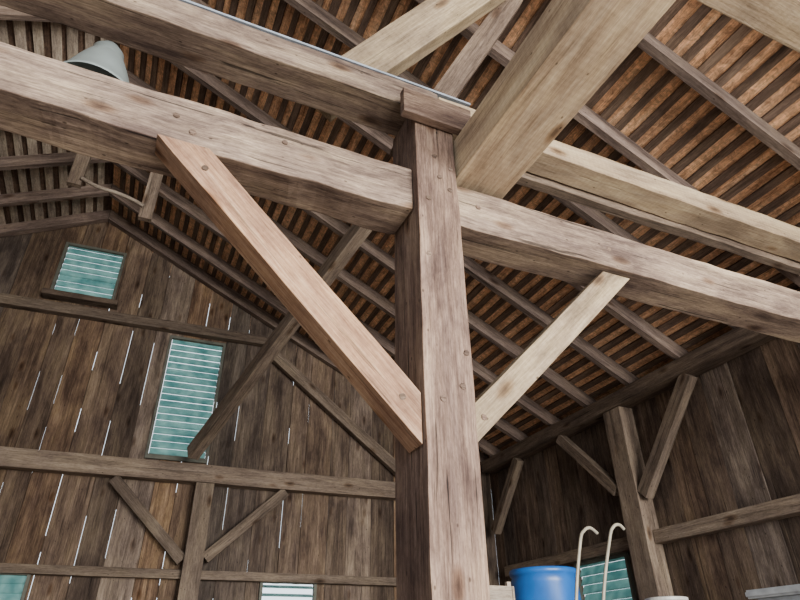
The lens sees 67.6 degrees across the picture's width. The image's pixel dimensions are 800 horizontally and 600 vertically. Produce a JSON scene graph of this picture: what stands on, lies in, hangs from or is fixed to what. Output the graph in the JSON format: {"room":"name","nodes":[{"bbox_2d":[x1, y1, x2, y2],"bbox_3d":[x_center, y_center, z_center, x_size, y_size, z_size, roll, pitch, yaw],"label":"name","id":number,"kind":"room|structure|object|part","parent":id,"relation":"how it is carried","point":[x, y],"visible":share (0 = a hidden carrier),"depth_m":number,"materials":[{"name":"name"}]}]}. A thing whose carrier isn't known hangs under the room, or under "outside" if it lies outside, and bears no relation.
{"room":"farm building","nodes":[
{"label":"farm building","id":0,"kind":"room"},
{"bbox_2d":[138,171,163,222],"bbox_3d":[-2.472,-1.184,6.016,0.121,0.956,0.061,13,-34,-21],"label":"hanger","id":1,"kind":"object","parent":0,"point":[151,193],"visible":0.6,"depth_m":5.88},
{"bbox_2d":[0,222,498,599],"bbox_3d":[-3.734,1.665,6.104,10.589,6.616,0.053,11,-33,-19],"label":"wall","id":2,"kind":"structure","parent":0,"point":[337,535],"depth_m":6.73,"materials":[{"name":"wood"}]},
{"bbox_2d":[0,574,30,599],"bbox_3d":[-3.785,2.845,5.325,0.680,0.790,0.065,11,-33,-19],"label":"window","id":3,"kind":"structure","parent":2,"relation":"in","point":[12,586],"depth_m":5.54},
{"bbox_2d":[41,287,117,309],"bbox_3d":[-3.750,-0.011,7.014,0.801,0.074,0.145,11,-33,-19],"label":"window sill","id":4,"kind":"structure","parent":2,"relation":"attached to","point":[47,293],"depth_m":6.98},
{"bbox_2d":[50,242,126,298],"bbox_3d":[-3.785,-0.338,7.291,0.690,0.773,0.063,11,-33,-19],"label":"window","id":5,"kind":"structure","parent":2,"relation":"in","point":[71,277],"depth_m":7.30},
{"bbox_2d":[0,293,269,346],"bbox_3d":[-3.862,0.116,6.907,5.055,0.131,0.110,11,-33,-19],"label":"rail","id":6,"kind":"object","parent":2,"relation":"attached to","point":[6,300],"visible":0.84,"depth_m":7.08,"materials":[{"name":"wood"}]},
{"bbox_2d":[144,335,225,463],"bbox_3d":[-2.480,1.141,6.985,0.660,1.500,0.067,11,-33,-19],"label":"window","id":7,"kind":"structure","parent":2,"relation":"in","point":[156,452],"depth_m":6.99,"materials":[{"name":"glass"}]},
{"bbox_2d":[0,563,395,586],"bbox_3d":[-3.744,2.476,5.513,10.250,0.096,0.098,11,-33,-19],"label":"rail","id":8,"kind":"object","parent":2,"relation":"attached to","point":[5,568],"depth_m":6.00,"materials":[{"name":"wood"}]},
{"bbox_2d":[0,446,482,504],"bbox_3d":[-3.744,1.610,6.008,10.250,0.201,0.158,11,-33,-19],"label":"wooden beam","id":9,"kind":"structure","parent":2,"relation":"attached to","point":[11,458],"depth_m":6.44,"materials":[{"name":"wood"}]},
{"bbox_2d":[187,223,373,459],"bbox_3d":[-1.180,0.367,5.868,0.127,1.715,3.200,25,-40,-36],"label":"brace","id":10,"kind":"object","parent":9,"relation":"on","point":[355,236],"visible":0.72,"depth_m":5.89,"materials":[{"name":"wood"}]},
{"bbox_2d":[258,582,316,599],"bbox_3d":[-1.196,3.360,6.223,0.610,0.790,0.088,11,-33,-19],"label":"window","id":11,"kind":"structure","parent":2,"relation":"in","point":[262,586],"depth_m":6.37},
{"bbox_2d":[273,353,396,475],"bbox_3d":[-0.814,1.401,7.485,1.829,1.460,0.084,11,-33,-19],"label":"brace","id":12,"kind":"object","parent":2,"relation":"attached to","point":[280,361],"visible":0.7,"depth_m":7.45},
{"bbox_2d":[0,0,799,484],"bbox_3d":[-2.212,-1.731,4.097,11.465,2.972,8.700,13,-34,-21],"label":"ceiling","id":13,"kind":"structure","parent":0,"point":[691,6],"depth_m":4.88,"materials":[{"name":"wood"}]},
{"bbox_2d":[64,41,128,79],"bbox_3d":[-2.201,-1.994,4.587,0.560,1.360,0.560,13,-34,-21],"label":"pendant lamp","id":14,"kind":"object","parent":13,"relation":"hanging from","point":[105,57],"visible":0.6,"depth_m":4.27,"materials":[{"name":"grey metal"}]},
{"bbox_2d":[108,210,488,464],"bbox_3d":[-1.074,0.673,7.859,5.710,3.054,0.087,11,-33,-19],"label":"rafter","id":15,"kind":"object","parent":13,"relation":"attached to","point":[115,219],"visible":0.49,"depth_m":7.75,"materials":[{"name":"wood"}]},
{"bbox_2d":[118,49,135,216],"bbox_3d":[-1.999,-3.018,4.636,0.067,0.050,8.127,13,-34,-21],"label":"batten","id":16,"kind":"object","parent":15,"relation":"attached to","point":[131,58],"visible":0.34,"depth_m":7.06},
{"bbox_2d":[127,53,146,221],"bbox_3d":[-1.894,-2.946,4.644,0.064,0.048,8.122,13,-34,-21],"label":"batten","id":17,"kind":"object","parent":15,"relation":"attached to","point":[143,59],"visible":0.32,"depth_m":5.87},
{"bbox_2d":[135,57,158,226],"bbox_3d":[-1.791,-2.876,4.651,0.064,0.047,8.118,13,-34,-21],"label":"batten","id":18,"kind":"object","parent":15,"relation":"attached to","point":[155,61],"visible":0.27,"depth_m":5.85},
{"bbox_2d":[143,61,170,232],"bbox_3d":[-1.682,-2.803,4.659,0.063,0.048,8.113,13,-34,-21],"label":"batten","id":19,"kind":"object","parent":15,"relation":"attached to","point":[167,67],"visible":0.18,"depth_m":5.75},
{"bbox_2d":[152,68,183,238],"bbox_3d":[-1.570,-2.726,4.667,0.065,0.049,8.107,13,-34,-21],"label":"batten","id":20,"kind":"object","parent":15,"relation":"attached to","point":[179,75],"visible":0.34,"depth_m":5.85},
{"bbox_2d":[160,0,207,243],"bbox_3d":[-1.472,-2.658,4.673,0.064,0.050,8.103,13,-34,-21],"label":"batten","id":21,"kind":"object","parent":15,"relation":"attached to","point":[190,82],"visible":0.34,"depth_m":6.77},
{"bbox_2d":[169,0,224,249],"bbox_3d":[-1.359,-2.581,4.682,0.066,0.051,8.098,13,-34,-21],"label":"batten","id":22,"kind":"object","parent":15,"relation":"attached to","point":[219,7],"visible":0.3,"depth_m":5.77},
{"bbox_2d":[177,0,238,254],"bbox_3d":[-1.258,-2.513,4.689,0.063,0.048,8.093,13,-34,-21],"label":"batten","id":23,"kind":"object","parent":15,"relation":"attached to","point":[234,3],"visible":0.29,"depth_m":5.71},
{"bbox_2d":[186,0,256,260],"bbox_3d":[-1.141,-2.434,4.698,0.064,0.049,8.087,13,-34,-21],"label":"batten","id":24,"kind":"object","parent":15,"relation":"attached to","point":[251,4],"visible":0.27,"depth_m":5.47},
{"bbox_2d":[203,0,287,271],"bbox_3d":[-0.934,-2.291,4.712,0.064,0.052,8.078,13,-34,-21],"label":"batten","id":25,"kind":"object","parent":15,"relation":"attached to","point":[282,7],"visible":0.26,"depth_m":4.87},
{"bbox_2d":[212,9,300,276],"bbox_3d":[-0.828,-2.221,4.720,0.057,0.046,8.073,13,-34,-21],"label":"batten","id":26,"kind":"object","parent":15,"relation":"attached to","point":[294,21],"visible":0.26,"depth_m":5.35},
{"bbox_2d":[221,0,323,282],"bbox_3d":[-0.711,-2.141,4.729,0.058,0.046,8.068,13,-34,-21],"label":"batten","id":27,"kind":"object","parent":15,"relation":"attached to","point":[311,25],"visible":0.25,"depth_m":5.34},
{"bbox_2d":[228,0,340,287],"bbox_3d":[-0.612,-2.074,4.736,0.070,0.052,8.063,13,-34,-21],"label":"batten","id":28,"kind":"object","parent":15,"relation":"attached to","point":[335,4],"visible":0.28,"depth_m":5.32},
{"bbox_2d":[237,0,359,293],"bbox_3d":[-0.504,-2.000,4.744,0.065,0.050,8.058,13,-34,-21],"label":"batten","id":29,"kind":"object","parent":15,"relation":"attached to","point":[353,5],"visible":0.31,"depth_m":5.27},
{"bbox_2d":[245,0,377,299],"bbox_3d":[-0.399,-1.929,4.752,0.059,0.047,8.053,13,-34,-21],"label":"batten","id":30,"kind":"object","parent":15,"relation":"attached to","point":[372,4],"visible":0.33,"depth_m":5.28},
{"bbox_2d":[271,136,367,315],"bbox_3d":[-0.068,-1.702,4.774,0.061,0.049,8.038,13,-34,-21],"label":"batten","id":31,"kind":"object","parent":15,"relation":"attached to","point":[363,140],"visible":0.16,"depth_m":6.27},
{"bbox_2d":[254,0,399,304],"bbox_3d":[-0.283,-1.850,4.759,0.065,0.049,8.048,13,-34,-21],"label":"batten","id":32,"kind":"object","parent":15,"relation":"attached to","point":[393,4],"visible":0.27,"depth_m":5.26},
{"bbox_2d":[262,0,417,310],"bbox_3d":[-0.178,-1.778,4.767,0.057,0.047,8.043,13,-34,-21],"label":"batten","id":33,"kind":"object","parent":15,"relation":"attached to","point":[413,3],"visible":0.22,"depth_m":5.35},
{"bbox_2d":[279,50,434,319],"bbox_3d":[0.037,-1.631,4.782,0.069,0.052,8.033,13,-34,-21],"label":"batten","id":34,"kind":"object","parent":15,"relation":"attached to","point":[423,62],"visible":0.2,"depth_m":5.26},
{"bbox_2d":[348,245,393,312],"bbox_3d":[0.573,-1.266,4.821,0.063,0.050,8.008,13,-34,-21],"label":"batten","id":35,"kind":"object","parent":15,"relation":"attached to","point":[377,271],"visible":0.17,"depth_m":6.49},
{"bbox_2d":[356,271,393,318],"bbox_3d":[0.677,-1.196,4.829,0.068,0.052,8.003,13,-34,-21],"label":"batten","id":36,"kind":"object","parent":15,"relation":"attached to","point":[389,275],"visible":0.15,"depth_m":6.56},
{"bbox_2d":[365,286,393,324],"bbox_3d":[0.784,-1.121,4.836,0.064,0.050,7.998,13,-34,-21],"label":"batten","id":37,"kind":"object","parent":15,"relation":"attached to","point":[390,293],"visible":0.14,"depth_m":6.84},
{"bbox_2d":[374,313,390,330],"bbox_3d":[0.898,-1.046,4.845,0.067,0.050,7.993,13,-34,-21],"label":"batten","id":38,"kind":"object","parent":15,"relation":"attached to","point":[386,317],"visible":0.08,"depth_m":6.94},
{"bbox_2d":[327,33,462,256],"bbox_3d":[0.143,-1.559,4.790,0.057,0.045,8.028,13,-34,-21],"label":"batten","id":39,"kind":"object","parent":15,"relation":"attached to","point":[457,38],"visible":0.18,"depth_m":4.48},
{"bbox_2d":[304,0,530,337],"bbox_3d":[0.361,-1.411,4.806,0.059,0.046,8.018,13,-34,-21],"label":"batten","id":40,"kind":"object","parent":15,"relation":"attached to","point":[488,58],"visible":0.31,"depth_m":4.41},
{"bbox_2d":[312,0,551,342],"bbox_3d":[0.464,-1.341,4.814,0.060,0.047,8.013,13,-34,-21],"label":"batten","id":41,"kind":"object","parent":15,"relation":"attached to","point":[545,3],"visible":0.28,"depth_m":4.38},
{"bbox_2d":[382,0,687,336],"bbox_3d":[0.998,-0.977,4.852,0.065,0.049,7.988,13,-34,-21],"label":"batten","id":42,"kind":"object","parent":15,"relation":"attached to","point":[675,8],"visible":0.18,"depth_m":4.00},
{"bbox_2d":[384,3,712,353],"bbox_3d":[1.110,-0.900,4.859,0.070,0.051,7.983,13,-34,-21],"label":"batten","id":43,"kind":"object","parent":15,"relation":"attached to","point":[703,10],"visible":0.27,"depth_m":3.95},
{"bbox_2d":[390,13,731,359],"bbox_3d":[1.216,-0.829,4.867,0.062,0.047,7.978,13,-34,-21],"label":"batten","id":44,"kind":"object","parent":15,"relation":"attached to","point":[723,19],"visible":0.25,"depth_m":3.95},
{"bbox_2d":[466,24,752,303],"bbox_3d":[1.323,-0.755,4.875,0.066,0.050,7.973,13,-34,-21],"label":"batten","id":45,"kind":"object","parent":15,"relation":"attached to","point":[743,30],"visible":0.3,"depth_m":3.96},
{"bbox_2d":[470,34,773,313],"bbox_3d":[1.433,-0.680,4.883,0.062,0.048,7.968,13,-34,-21],"label":"batten","id":46,"kind":"object","parent":15,"relation":"attached to","point":[764,40],"visible":0.33,"depth_m":3.96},
{"bbox_2d":[483,264,773,437],"bbox_3d":[2.500,0.046,4.959,0.070,0.050,7.919,13,-34,-21],"label":"batten","id":47,"kind":"object","parent":15,"relation":"attached to","point":[763,268],"visible":0.49,"depth_m":5.66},
{"bbox_2d":[469,44,793,333],"bbox_3d":[1.538,-0.609,4.890,0.068,0.050,7.963,13,-34,-21],"label":"batten","id":48,"kind":"object","parent":15,"relation":"attached to","point":[783,51],"visible":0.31,"depth_m":3.95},
{"bbox_2d":[478,273,786,449],"bbox_3d":[2.610,0.121,4.967,0.064,0.050,7.914,13,-34,-21],"label":"batten","id":49,"kind":"object","parent":15,"relation":"attached to","point":[775,279],"visible":0.56,"depth_m":5.69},
{"bbox_2d":[470,58,799,347],"bbox_3d":[1.643,-0.538,4.898,0.068,0.049,7.958,13,-34,-21],"label":"batten","id":50,"kind":"object","parent":15,"relation":"attached to","point":[793,70],"visible":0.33,"depth_m":4.01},
{"bbox_2d":[471,87,799,358],"bbox_3d":[1.752,-0.464,4.906,0.061,0.047,7.953,13,-34,-21],"label":"batten","id":51,"kind":"object","parent":15,"relation":"attached to","point":[794,96],"visible":0.39,"depth_m":4.13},
{"bbox_2d":[472,112,799,374],"bbox_3d":[1.863,-0.388,4.914,0.069,0.050,7.948,13,-34,-21],"label":"batten","id":52,"kind":"object","parent":15,"relation":"attached to","point":[794,122],"visible":0.38,"depth_m":4.21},
{"bbox_2d":[473,137,799,386],"bbox_3d":[1.969,-0.315,4.921,0.068,0.052,7.943,13,-34,-21],"label":"batten","id":53,"kind":"object","parent":15,"relation":"attached to","point":[775,160],"visible":0.27,"depth_m":4.20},
{"bbox_2d":[474,165,799,397],"bbox_3d":[2.071,-0.246,4.928,0.065,0.049,7.939,13,-34,-21],"label":"batten","id":54,"kind":"object","parent":15,"relation":"attached to","point":[791,170],"visible":0.15,"depth_m":4.14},
{"bbox_2d":[483,283,799,455],"bbox_3d":[2.719,0.195,4.975,0.061,0.047,7.909,13,-34,-21],"label":"batten","id":55,"kind":"object","parent":15,"relation":"attached to","point":[721,326],"visible":0.56,"depth_m":5.72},
{"bbox_2d":[508,222,799,411],"bbox_3d":[2.393,-0.028,4.952,0.067,0.051,7.924,13,-34,-21],"label":"batten","id":56,"kind":"object","parent":15,"relation":"attached to","point":[743,262],"visible":0.4,"depth_m":5.58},
{"bbox_2d":[534,203,799,382],"bbox_3d":[2.284,-0.101,4.944,0.062,0.048,7.929,13,-34,-21],"label":"batten","id":57,"kind":"object","parent":15,"relation":"attached to","point":[795,210],"visible":0.31,"depth_m":5.27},
{"bbox_2d":[565,182,799,349],"bbox_3d":[2.183,-0.170,4.937,0.067,0.049,7.933,13,-34,-21],"label":"batten","id":58,"kind":"object","parent":15,"relation":"attached to","point":[793,191],"visible":0.22,"depth_m":4.57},
{"bbox_2d":[490,337,799,599],"bbox_3d":[2.830,1.893,4.011,0.044,3.891,7.953,13,-34,-21],"label":"wall","id":59,"kind":"structure","parent":0,"point":[736,445],"depth_m":4.94,"materials":[{"name":"wood"}]},
{"bbox_2d":[574,552,636,599],"bbox_3d":[1.970,2.861,5.631,0.068,0.851,0.760,13,-34,-21],"label":"window","id":60,"kind":"structure","parent":59,"relation":"in","point":[629,593],"depth_m":5.69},
{"bbox_3d":[-2.083,2.626,1.276,10.600,0.100,8.400,13,-34,-21],"label":"floor","id":61,"kind":"structure","parent":0,"visible":0},
{"bbox_2d":[176,482,213,599],"bbox_3d":[-2.108,3.376,5.670,0.196,3.205,0.163,11,-33,-19],"label":"wall post","id":62,"kind":"object","parent":61,"relation":"on","point":[192,563],"visible":0.98,"depth_m":6.13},
{"bbox_2d":[109,475,183,564],"bbox_3d":[-2.598,2.251,6.133,0.879,0.838,0.082,11,-33,-19],"label":"brace","id":63,"kind":"object","parent":62,"relation":"attached to","point":[131,500],"visible":0.96,"depth_m":6.10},
{"bbox_2d":[204,489,288,562],"bbox_3d":[-1.657,2.422,6.463,0.849,0.808,0.082,11,-33,-19],"label":"brace","id":64,"kind":"object","parent":62,"relation":"attached to","point":[248,522],"visible":0.96,"depth_m":6.41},
{"bbox_2d":[393,118,489,599],"bbox_3d":[0.130,0.757,2.005,0.207,3.798,0.268,13,-34,-21],"label":"timber post","id":65,"kind":"object","parent":61,"relation":"on","point":[441,548],"visible":0.84,"depth_m":2.14,"materials":[{"name":"brown wood"}]},
{"bbox_2d":[0,43,412,233],"bbox_3d":[-1.573,-0.792,2.087,3.474,0.249,0.215,13,-34,-21],"label":"tie beam","id":66,"kind":"structure","parent":65,"relation":"attached to","point":[44,99],"depth_m":2.29,"materials":[{"name":"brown wood"}]},
{"bbox_2d":[0,0,437,134],"bbox_3d":[-1.507,-1.294,2.425,3.630,0.172,0.210,13,-34,-21],"label":"beam","id":67,"kind":"structure","parent":65,"relation":"on","point":[179,32],"depth_m":2.65,"materials":[{"name":"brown wood"}]},
{"bbox_2d":[181,0,469,107],"bbox_3d":[-1.389,-1.394,2.447,3.820,0.012,0.048,13,-34,-21],"label":"metal strip","id":68,"kind":"object","parent":67,"relation":"on","point":[439,94],"visible":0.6,"depth_m":2.85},
{"bbox_2d":[318,0,505,121],"bbox_3d":[0.098,-1.514,3.402,1.259,1.187,0.188,-3,-32,4],"label":"strut","id":69,"kind":"object","parent":67,"relation":"on","point":[399,45],"visible":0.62,"depth_m":3.34,"materials":[{"name":"wood"}]},
{"bbox_2d":[155,134,421,452],"bbox_3d":[-0.425,-0.035,2.128,1.036,1.029,0.117,13,-34,-21],"label":"knee brace","id":70,"kind":"object","parent":65,"relation":"attached to","point":[344,341],"visible":1,"depth_m":2.12,"materials":[{"name":"brown wood"}]},
{"bbox_2d":[400,87,470,135],"bbox_3d":[0.174,-0.889,2.844,0.360,0.162,0.044,13,-34,-21],"label":"block","id":71,"kind":"object","parent":65,"relation":"attached to","point":[416,106],"visible":0.83,"depth_m":2.81,"materials":[{"name":"brown wood"}]},
{"bbox_2d":[390,0,522,156],"bbox_3d":[0.359,-1.338,3.503,0.857,1.339,0.118,-5,-32,7],"label":"strut","id":72,"kind":"object","parent":65,"relation":"on","point":[488,32],"visible":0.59,"depth_m":3.54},
{"bbox_2d":[474,271,628,442],"bbox_3d":[0.685,0.232,2.584,0.991,0.984,0.086,13,-34,-21],"label":"knee brace","id":73,"kind":"object","parent":65,"relation":"attached to","point":[498,398],"visible":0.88,"depth_m":2.50,"materials":[{"name":"brown wood"}]},
{"bbox_2d":[454,0,676,199],"bbox_3d":[0.895,-1.238,1.871,0.274,0.239,2.990,13,-34,-21],"label":"cross beam","id":74,"kind":"structure","parent":65,"relation":"on","point":[574,46],"depth_m":2.34,"materials":[{"name":"wood"}]},
{"bbox_2d":[698,0,799,51],"bbox_3d":[1.959,-1.067,2.561,2.850,0.154,0.163,13,-34,-21],"label":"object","id":75,"kind":"structure","parent":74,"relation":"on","point":[779,20],"depth_m":2.33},
{"bbox_2d":[438,97,799,262],"bbox_3d":[1.555,-0.621,3.585,3.045,0.156,0.169,13,-34,-21],"label":"beam","id":76,"kind":"structure","parent":65,"relation":"on","point":[561,162],"depth_m":3.53,"materials":[{"name":"wood"}]},
{"bbox_2d":[516,172,799,274],"bbox_3d":[1.509,-0.527,3.657,3.040,0.149,0.066,13,-34,-21],"label":"plank","id":77,"kind":"object","parent":76,"relation":"attached to","point":[528,180],"visible":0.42,"depth_m":3.62,"materials":[{"name":"wood"}]},
{"bbox_2d":[457,187,799,343],"bbox_3d":[1.607,-0.070,3.291,3.054,0.236,0.212,13,-34,-21],"label":"tie beam","id":78,"kind":"structure","parent":65,"relation":"attached to","point":[494,231],"depth_m":3.02,"materials":[{"name":"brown wood"}]},
{"bbox_2d":[480,477,488,576],"bbox_3d":[0.964,3.812,6.837,0.165,3.610,0.143,11,-33,-19],"label":"wall post","id":79,"kind":"object","parent":61,"relation":"on","point":[480,477],"visible":0.17,"depth_m":7.40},
{"bbox_2d":[603,406,673,599],"bbox_3d":[2.162,2.638,4.950,0.176,3.615,0.235,13,-34,-21],"label":"wall post","id":80,"kind":"object","parent":61,"relation":"on","point":[652,577],"visible":0.96,"depth_m":5.34,"materials":[{"name":"wood"}]},
{"bbox_2d":[504,537,629,576],"bbox_3d":[1.714,2.694,6.215,0.112,0.115,2.145,13,-34,-21],"label":"rail","id":81,"kind":"object","parent":80,"relation":"attached to","point":[618,546],"depth_m":6.01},
{"bbox_2d":[556,435,618,495],"bbox_3d":[1.906,1.659,6.078,0.092,0.797,0.779,13,-34,-21],"label":"brace","id":82,"kind":"object","parent":80,"relation":"attached to","point":[605,479],"visible":0.88,"depth_m":6.00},
{"bbox_2d":[637,373,696,498],"bbox_3d":[2.336,1.190,5.235,0.093,0.919,0.865,13,-34,-21],"label":"brace","id":83,"kind":"object","parent":80,"relation":"attached to","point":[684,386],"visible":0.95,"depth_m":5.20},
{"bbox_2d":[481,327,775,473],"bbox_3d":[2.703,0.355,4.837,0.200,0.148,7.660,13,-34,-21],"label":"wall plate","id":84,"kind":"object","parent":83,"relation":"on","point":[735,342],"visible":0.91,"depth_m":5.57,"materials":[{"name":"wood"}]},
{"bbox_2d":[110,184,500,455],"bbox_3d":[-0.905,0.474,7.536,5.702,3.054,0.065,13,-34,-21],"label":"rafter","id":85,"kind":"object","parent":84,"relation":"on","point":[186,241],"visible":0.38,"depth_m":7.38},
{"bbox_2d":[195,0,271,265],"bbox_3d":[-1.039,-2.364,4.705,0.063,0.049,8.083,13,-34,-21],"label":"batten","id":86,"kind":"object","parent":85,"relation":"attached to","point":[267,3],"visible":0.27,"depth_m":5.41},
{"bbox_2d":[111,161,528,442],"bbox_3d":[-0.653,0.176,7.055,5.702,3.054,0.067,13,-34,-21],"label":"rafter","id":87,"kind":"object","parent":84,"relation":"on","point":[138,173],"visible":0.28,"depth_m":6.87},
{"bbox_2d":[126,69,595,407],"bbox_3d":[-0.148,-0.421,6.090,5.702,3.054,0.065,13,-34,-21],"label":"rafter","id":88,"kind":"object","parent":84,"relation":"on","point":[478,325],"visible":0.28,"depth_m":6.14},
{"bbox_2d":[170,62,638,385],"bbox_3d":[0.103,-0.719,5.609,5.702,3.054,0.064,13,-34,-21],"label":"rafter","id":89,"kind":"object","parent":84,"relation":"on","point":[213,84],"visible":0.41,"depth_m":5.64,"materials":[{"name":"wood"}]},
{"bbox_2d":[270,217,559,425],"bbox_3d":[-0.401,-0.122,6.572,5.702,3.054,0.065,13,-34,-21],"label":"rafter","id":90,"kind":"object","parent":84,"relation":"on","point":[303,248],"visible":0.32,"depth_m":6.55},
{"bbox_2d":[189,0,687,359],"bbox_3d":[0.355,-1.016,5.127,5.702,3.054,0.065,13,-34,-21],"label":"rafter","id":91,"kind":"object","parent":84,"relation":"on","point":[382,140],"visible":0.21,"depth_m":5.23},
{"bbox_2d":[491,457,523,533],"bbox_3d":[1.299,2.373,7.242,0.092,0.790,0.720,13,-34,-21],"label":"brace","id":92,"kind":"object","parent":84,"relation":"attached to","point":[516,465],"visible":1,"depth_m":7.20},
{"bbox_2d":[284,0,734,328],"bbox_3d":[0.607,-1.315,4.645,5.702,3.054,0.065,13,-34,-21],"label":"rafter","id":93,"kind":"object","parent":84,"relation":"on","point":[310,9],"visible":0.22,"depth_m":4.54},
{"bbox_2d":[416,0,799,286],"bbox_3d":[0.859,-1.613,4.164,5.702,3.054,0.064,13,-34,-21],"label":"rafter","id":94,"kind":"object","parent":84,"relation":"on","point":[501,53],"visible":0.36,"depth_m":4.18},
{"bbox_2d":[637,32,799,169],"bbox_3d":[1.112,-1.911,3.681,5.702,3.054,0.064,13,-34,-21],"label":"rafter","id":95,"kind":"object","parent":84,"relation":"on","point":[716,95],"visible":0.76,"depth_m":3.72,"materials":[{"name":"wood"}]},
{"bbox_2d":[653,494,799,543],"bbox_3d":[2.679,1.554,4.372,0.110,0.115,2.120,13,-34,-21],"label":"rail","id":96,"kind":"object","parent":80,"relation":"attached to","point":[788,506],"depth_m":4.56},
{"bbox_3d":[1.563,3.085,3.352,1.770,1.200,2.505,13,-34,-21],"label":"platform","id":97,"kind":"object","parent":61,"relation":"on","visible":0},
{"bbox_2d":[489,582,514,599],"bbox_3d":[0.596,2.418,4.157,0.300,0.800,0.400,13,-34,-21],"label":"wooden crate","id":98,"kind":"object","parent":97,"relation":"on","point":[506,592],"visible":0.3,"depth_m":4.19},
{"bbox_2d":[509,566,580,599],"bbox_3d":[1.107,2.483,4.384,0.534,0.914,0.534,13,-34,-21],"label":"barrel","id":99,"kind":"object","parent":97,"relation":"on","point":[536,582],"visible":0.96,"depth_m":4.39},
{"bbox_2d":[574,523,624,599],"bbox_3d":[1.373,2.083,3.992,0.688,1.182,0.170,13,-34,-21],"label":"hand truck","id":100,"kind":"object","parent":97,"relation":"on","point":[613,526],"visible":1,"depth_m":4.20,"materials":[{"name":"beige paint"}]},
{"bbox_3d":[1.254,2.095,3.993,0.418,1.128,0.022,13,-34,-21],"label":"handle","id":101,"kind":"part","parent":100,"relation":"part of","materials":[{"name":"beige paint"}]},
{"bbox_3d":[1.463,2.115,4.064,0.459,1.164,0.022,13,-34,-21],"label":"handle","id":102,"kind":"part","parent":100,"relation":"part of","materials":[{"name":"beige paint"}]},
{"bbox_2d":[644,596,688,599],"bbox_3d":[1.825,2.327,3.917,0.280,0.675,0.280,13,-34,-21],"label":"bucket","id":103,"kind":"object","parent":97,"relation":"on","point":[659,597],"visible":1,"depth_m":3.99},
{"bbox_2d":[745,584,799,599],"bbox_3d":[2.451,2.000,3.391,0.480,0.670,0.540,13,-34,-21],"label":"storage bin","id":104,"kind":"object","parent":97,"relation":"on","point":[789,592],"visible":1,"depth_m":3.52,"materials":[{"name":"grey plastic"}]},
{"bbox_3d":[-6.947,-0.162,0.446,0.045,3.902,8.383,13,-34,-21],"label":"wall","id":105,"kind":"structure","parent":0,"visible":0},
{"bbox_2d":[0,5,50,21],"bbox_3d":[-5.111,-1.878,3.598,5.702,3.054,0.064,13,-34,-21],"label":"rafter","id":106,"kind":"object","parent":105,"relation":"on","point":[6,13],"visible":0.14,"depth_m":4.89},
{"bbox_2d":[0,209,110,237],"bbox_3d":[-6.387,-0.369,6.038,5.710,3.054,0.087,11,-33,-19],"label":"rafter","id":107,"kind":"object","parent":105,"relation":"on","point":[75,220],"visible":0.96,"depth_m":7.34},
{"bbox_2d":[0,131,18,222],"bbox_3d":[-2.987,-2.861,4.051,0.078,0.056,8.174,13,-34,-21],"label":"batten","id":108,"kind":"object","parent":107,"relation":"attached to","point":[3,145],"visible":0.62,"depth_m":6.52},
{"bbox_2d":[0,20,30,220],"bbox_3d":[-2.879,-2.890,4.123,0.078,0.055,8.168,13,-34,-21],"label":"batten","id":109,"kind":"object","parent":107,"relation":"attached to","point":[4,38],"visible":0.43,"depth_m":6.26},
{"bbox_2d":[13,21,43,219],"bbox_3d":[-2.776,-2.918,4.191,0.093,0.062,8.164,13,-34,-21],"label":"batten","id":110,"kind":"object","parent":107,"relation":"attached to","point":[19,26],"visible":0.39,"depth_m":6.30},
{"bbox_2d":[31,21,55,217],"bbox_3d":[-2.667,-2.946,4.262,0.085,0.059,8.158,13,-34,-21],"label":"batten","id":111,"kind":"object","parent":107,"relation":"attached to","point":[37,27],"visible":0.39,"depth_m":6.36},
{"bbox_2d":[50,22,68,215],"bbox_3d":[-2.551,-2.978,4.340,0.087,0.061,8.153,13,-34,-21],"label":"batten","id":112,"kind":"object","parent":107,"relation":"attached to","point":[56,36],"visible":0.37,"depth_m":5.52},
{"bbox_2d":[85,34,94,212],"bbox_3d":[-2.328,-3.038,4.486,0.085,0.061,8.142,13,-34,-21],"label":"batten","id":113,"kind":"object","parent":107,"relation":"attached to","point":[89,40],"visible":0.19,"depth_m":7.00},
{"bbox_2d":[97,39,104,210],"bbox_3d":[-2.223,-3.066,4.555,0.079,0.059,8.138,13,-34,-21],"label":"batten","id":114,"kind":"object","parent":107,"relation":"attached to","point":[101,166],"visible":0.21,"depth_m":7.16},
{"bbox_2d":[0,152,110,170],"bbox_3d":[-5.867,-0.984,5.043,5.702,3.054,0.064,13,-34,-21],"label":"rafter","id":115,"kind":"object","parent":105,"relation":"on","point":[67,158],"visible":0.8,"depth_m":6.39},
{"bbox_2d":[0,184,111,206],"bbox_3d":[-6.119,-0.686,5.524,5.702,3.054,0.064,13,-34,-21],"label":"rafter","id":116,"kind":"object","parent":105,"relation":"on","point":[12,199],"visible":0.84,"depth_m":6.91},
{"bbox_2d":[0,193,5,224],"bbox_3d":[-3.102,-2.830,3.976,0.094,0.063,8.179,13,-34,-21],"label":"batten","id":117,"kind":"object","parent":116,"relation":"attached to","point":[2,217],"visible":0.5,"depth_m":6.98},
{"bbox_2d":[66,27,80,214],"bbox_3d":[-2.446,-3.006,4.408,0.095,0.064,8.148,13,-34,-21],"label":"batten","id":118,"kind":"object","parent":116,"relation":"attached to","point":[71,34],"visible":0.22,"depth_m":5.51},
{"bbox_3d":[-5.588,-1.275,4.572,6.414,0.136,0.065,-15,-21,-34],"label":"rafter","id":119,"kind":"object","parent":105,"relation":"attached to","visible":0},
{"bbox_2d":[66,151,91,188],"bbox_3d":[-3.087,-1.500,5.890,0.120,0.977,0.062,13,-34,-21],"label":"hanger","id":120,"kind":"object","parent":119,"relation":"hanging from","point":[80,165],"visible":0.43,"depth_m":5.71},
{"bbox_2d":[80,176,143,206],"bbox_3d":[-2.745,-1.041,5.701,0.595,0.183,0.064,13,-34,-21],"label":"branch","id":121,"kind":"object","parent":120,"relation":"attached to","point":[82,178],"visible":1,"depth_m":5.67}
]}

